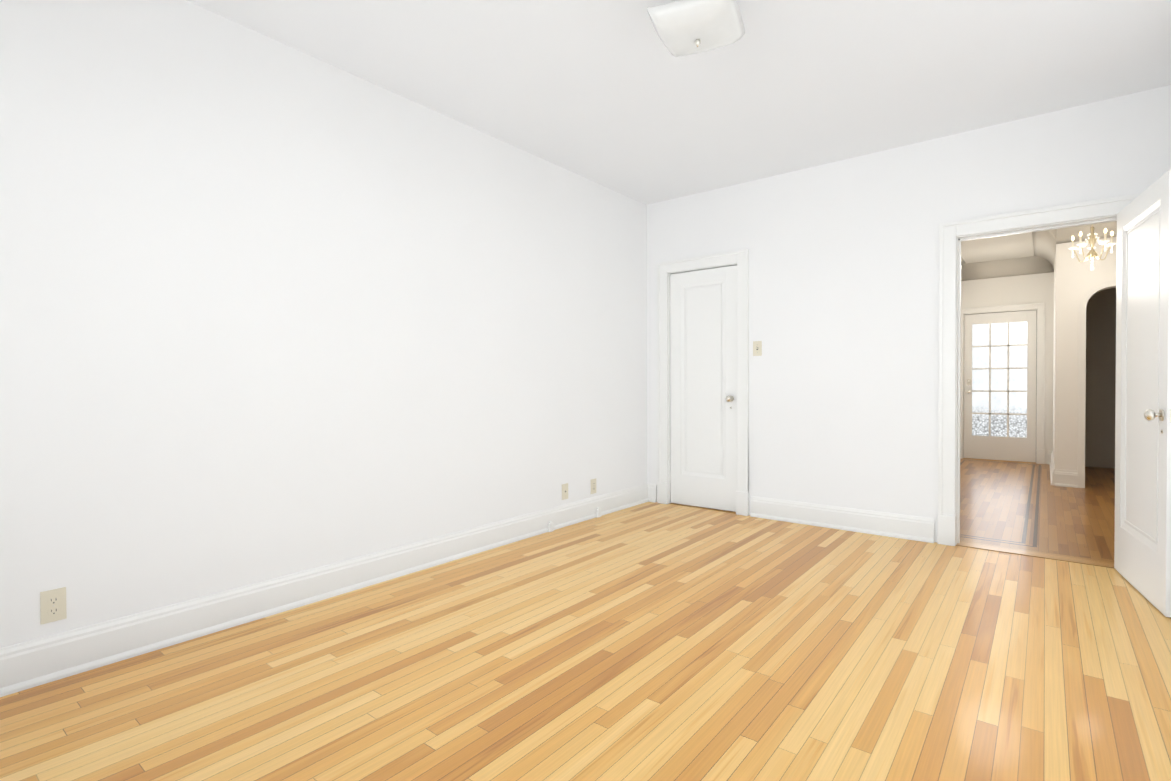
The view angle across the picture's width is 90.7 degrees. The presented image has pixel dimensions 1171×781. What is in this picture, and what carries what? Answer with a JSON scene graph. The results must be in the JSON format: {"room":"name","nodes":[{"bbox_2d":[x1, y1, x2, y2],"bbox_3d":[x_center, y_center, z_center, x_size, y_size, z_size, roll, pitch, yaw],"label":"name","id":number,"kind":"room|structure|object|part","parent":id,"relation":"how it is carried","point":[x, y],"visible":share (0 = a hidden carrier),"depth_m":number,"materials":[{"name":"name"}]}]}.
{"room":"empty bedroom","nodes":[
{"label":"empty bedroom","id":0,"kind":"room"},
{"bbox_2d":[0,0,646,647],"bbox_3d":[-0.786,-0.314,3.668,0.140,2.680,5.930,0,1,38],"label":"wall","id":1,"kind":"structure","parent":0,"point":[270,308],"depth_m":2.67,"materials":[{"name":"white paint"}]},
{"bbox_2d":[40,587,66,623],"bbox_3d":[-1.937,0.783,2.108,0.008,0.116,0.070,0,1,38],"label":"electrical outlet","id":2,"kind":"object","parent":1,"relation":"attached to","point":[53,605],"visible":1,"depth_m":2.10,"materials":[{"name":"beige plastic"}]},
{"bbox_2d":[0,483,648,696],"bbox_3d":[-0.948,0.951,3.336,0.032,0.158,4.900,0,1,38],"label":"baseboard","id":3,"kind":"structure","parent":1,"relation":"attached to","point":[36,662],"depth_m":2.63,"materials":[{"name":"paint"}]},
{"bbox_2d":[548,521,553,531],"bbox_3d":[-0.250,0.980,4.174,0.022,0.075,0.044,0,1,38],"label":"block","id":4,"kind":"object","parent":1,"relation":"attached to","point":[550,526],"visible":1,"depth_m":4.16,"materials":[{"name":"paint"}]},
{"bbox_2d":[562,483,567,499],"bbox_3d":[-0.153,0.760,4.354,0.008,0.116,0.070,0,1,38],"label":"electrical outlet","id":5,"kind":"object","parent":1,"relation":"attached to","point":[564,491],"visible":1,"depth_m":4.35,"materials":[{"name":"beige plastic"}]},
{"bbox_2d":[591,479,595,493],"bbox_3d":[0.065,0.766,4.628,0.008,0.116,0.070,0,1,38],"label":"electrical outlet","id":6,"kind":"object","parent":1,"relation":"attached to","point":[593,486],"visible":1,"depth_m":4.62,"materials":[{"name":"beige plastic"}]},
{"bbox_2d":[596,508,600,517],"bbox_3d":[0.104,0.974,4.620,0.022,0.075,0.044,0,1,38],"label":"block","id":7,"kind":"object","parent":1,"relation":"attached to","point":[598,512],"visible":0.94,"depth_m":4.61,"materials":[{"name":"paint"}]},
{"bbox_2d":[0,502,1170,780],"bbox_3d":[0.371,1.088,2.290,3.400,0.100,4.900,0,1,38],"label":"floor","id":8,"kind":"structure","parent":0,"point":[654,642],"depth_m":2.10,"materials":[{"name":"brown wood"}]},
{"bbox_2d":[670,503,735,512],"bbox_3d":[1.036,1.053,4.986,0.678,0.102,0.130,0,1,38],"label":"threshold","id":9,"kind":"object","parent":8,"relation":"on","point":[703,508],"depth_m":4.93,"materials":[{"name":"brown wood"}]},
{"bbox_2d":[956,540,1113,567],"bbox_3d":[2.784,1.062,3.591,0.844,0.104,0.150,0,1,38],"label":"threshold","id":10,"kind":"object","parent":8,"relation":"on","point":[1068,558],"depth_m":3.57,"materials":[{"name":"brown wood"}]},
{"bbox_2d":[187,0,1170,263],"bbox_3d":[2.159,-1.730,4.117,4.180,0.120,10.330,0,1,38],"label":"ceiling","id":11,"kind":"structure","parent":0,"point":[617,96],"depth_m":3.00,"materials":[{"name":"paint"}]},
{"bbox_2d":[647,0,744,56],"bbox_3d":[0.462,-1.530,2.384,0.344,0.228,0.344,0,1,24],"label":"lamp","id":12,"kind":"object","parent":11,"relation":"attached to","point":[685,27],"visible":1,"depth_m":2.31,"materials":[{"name":"glass"}]},
{"bbox_2d":[1069,225,1115,270],"bbox_3d":[4.722,-1.403,5.392,0.340,0.582,0.326,0,1,38],"label":"chandelier","id":13,"kind":"object","parent":11,"relation":"hanging from","point":[1092,254],"visible":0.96,"depth_m":5.36,"materials":[{"name":"gold metal"}]},
{"bbox_2d":[647,85,1170,541],"bbox_3d":[2.184,-0.329,4.047,4.040,2.680,0.140,0,1,38],"label":"wall","id":14,"kind":"structure","parent":0,"point":[843,324],"depth_m":4.11,"materials":[{"name":"white paint"}]},
{"bbox_2d":[648,483,656,501],"bbox_3d":[0.593,0.923,5.220,0.101,0.158,0.032,0,1,38],"label":"baseboard","id":15,"kind":"structure","parent":14,"relation":"attached to","point":[652,492],"depth_m":5.21,"materials":[{"name":"paint"}]},
{"bbox_2d":[657,249,748,515],"bbox_3d":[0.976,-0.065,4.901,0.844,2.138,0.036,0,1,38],"label":"trim","id":16,"kind":"structure","parent":14,"relation":"attached to","point":[740,258],"depth_m":4.73,"materials":[{"name":"paint"}]},
{"bbox_2d":[670,265,736,511],"bbox_3d":[0.986,-0.013,4.923,0.637,2.022,0.097,0,1,38],"label":"closet door","id":17,"kind":"structure","parent":14,"relation":"in","point":[703,363],"depth_m":4.93,"materials":[{"name":"paint"}]},
{"bbox_3d":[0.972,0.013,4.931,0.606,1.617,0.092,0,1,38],"label":"knob","id":18,"kind":"part","parent":17,"relation":"part of","materials":[{"name":"silver metal"}]},
{"bbox_2d":[753,341,761,355],"bbox_3d":[1.363,-0.334,4.599,0.070,0.116,0.018,0,1,38],"label":"light switch","id":19,"kind":"object","parent":14,"relation":"attached to","point":[757,348],"visible":1,"depth_m":4.60,"materials":[{"name":"beige plastic"}]},
{"bbox_2d":[750,496,933,542],"bbox_3d":[1.823,0.931,4.244,1.267,0.158,0.032,0,1,38],"label":"baseboard","id":20,"kind":"structure","parent":14,"relation":"attached to","point":[915,528],"depth_m":4.19,"materials":[{"name":"paint"}]},
{"bbox_2d":[937,193,1140,545],"bbox_3d":[2.771,-0.041,3.566,1.010,2.110,0.178,0,1,38],"label":"door frame","id":21,"kind":"structure","parent":14,"relation":"attached to","point":[949,232],"depth_m":3.78,"materials":[{"name":"paint"}]},
{"bbox_2d":[1114,169,1170,616],"bbox_3d":[2.822,0.012,2.926,0.165,2.007,0.808,0,1,30],"label":"bedroom door","id":22,"kind":"structure","parent":14,"relation":"in","point":[1142,551],"depth_m":2.88,"materials":[{"name":"paint"}]},
{"bbox_2d":[960,459,1114,561],"bbox_3d":[4.433,1.035,5.570,2.120,0.100,5.010,0,1,38],"label":"floor","id":23,"kind":"structure","parent":0,"point":[1022,505],"depth_m":4.84,"materials":[{"name":"brown wood"}]},
{"bbox_2d":[963,458,1035,462],"bbox_3d":[5.639,1.001,7.897,0.845,0.104,0.145,0,1,38],"label":"threshold","id":24,"kind":"object","parent":23,"relation":"on","point":[1000,460],"depth_m":7.85,"materials":[{"name":"brown wood"}]},
{"bbox_2d":[962,272,1115,468],"bbox_3d":[6.079,-0.385,7.524,1.985,2.680,0.150,0,1,38],"label":"wall","id":25,"kind":"structure","parent":0,"point":[1100,402],"depth_m":7.25,"materials":[{"name":"paint"}]},
{"bbox_2d":[964,310,1036,461],"bbox_3d":[5.606,-0.055,7.848,0.797,2.003,0.103,0,1,38],"label":"entry door","id":26,"kind":"structure","parent":25,"relation":"in","point":[999,386],"depth_m":7.85,"materials":[{"name":"paint"}]},
{"bbox_3d":[5.328,-0.059,8.042,0.050,0.195,0.061,0,1,38],"label":"knob","id":27,"kind":"part","parent":26,"relation":"part of","materials":[{"name":"silver metal"}]},
{"bbox_3d":[5.625,-0.145,7.870,0.607,1.540,0.006,0,1,38],"label":"panel","id":28,"kind":"part","parent":26,"relation":"part of","materials":[{"name":"clear glass"}]},
{"bbox_2d":[960,302,1044,463],"bbox_3d":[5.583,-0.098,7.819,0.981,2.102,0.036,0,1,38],"label":"door frame","id":29,"kind":"structure","parent":25,"relation":"attached to","point":[1040,449],"depth_m":7.55,"materials":[{"name":"paint"}]},
{"bbox_2d":[961,256,1053,280],"bbox_3d":[5.532,-1.625,7.730,1.130,0.200,0.200,0,1,38],"label":"trim","id":30,"kind":"structure","parent":25,"relation":"attached to","point":[1007,267],"depth_m":7.73,"materials":[{"name":"paint"}]},
{"bbox_2d":[1048,451,1051,463],"bbox_3d":[6.016,0.871,7.490,0.050,0.170,0.032,0,1,38],"label":"baseboard","id":31,"kind":"structure","parent":25,"relation":"attached to","point":[1049,457],"depth_m":7.49,"materials":[{"name":"paint"}]},
{"bbox_2d":[1053,253,1055,465],"bbox_3d":[5.533,-0.373,6.719,0.140,2.680,1.810,0,1,38],"label":"wall","id":32,"kind":"structure","parent":0,"point":[1054,361],"depth_m":6.64,"materials":[{"name":"paint"}]},
{"bbox_2d":[1032,229,1055,268],"bbox_3d":[5.352,-1.613,6.755,0.200,0.200,1.950,0,1,38],"label":"trim","id":33,"kind":"structure","parent":32,"relation":"attached to","point":[1044,244],"depth_m":6.60,"materials":[{"name":"paint"}]},
{"bbox_2d":[1050,451,1054,484],"bbox_3d":[5.426,0.882,6.733,0.032,0.170,1.950,0,1,38],"label":"baseboard","id":34,"kind":"structure","parent":32,"relation":"attached to","point":[1052,473],"depth_m":6.26,"materials":[{"name":"paint"}]},
{"bbox_2d":[1055,240,1086,470],"bbox_3d":[4.963,-0.361,5.926,0.235,2.680,0.140,0,1,38],"label":"wall","id":35,"kind":"structure","parent":0,"point":[1070,281],"depth_m":5.89,"materials":[{"name":"paint"}]},
{"bbox_2d":[1055,469,1077,487],"bbox_3d":[4.893,0.894,5.891,0.180,0.170,0.032,0,1,38],"label":"baseboard","id":36,"kind":"structure","parent":35,"relation":"attached to","point":[1066,478],"depth_m":5.89,"materials":[{"name":"paint"}]},
{"bbox_2d":[1056,221,1116,243],"bbox_3d":[5.149,-1.598,5.544,0.990,0.200,0.200,0,1,38],"label":"trim","id":37,"kind":"structure","parent":35,"relation":"attached to","point":[1064,235],"depth_m":5.78,"materials":[{"name":"paint"}]},
{"bbox_2d":[1078,280,1115,487],"bbox_3d":[5.279,-0.046,5.578,0.805,2.055,0.020,0,1,38],"label":"door frame","id":38,"kind":"structure","parent":35,"relation":"attached to","point":[1088,294],"depth_m":5.80,"materials":[{"name":"paint"}]}
]}

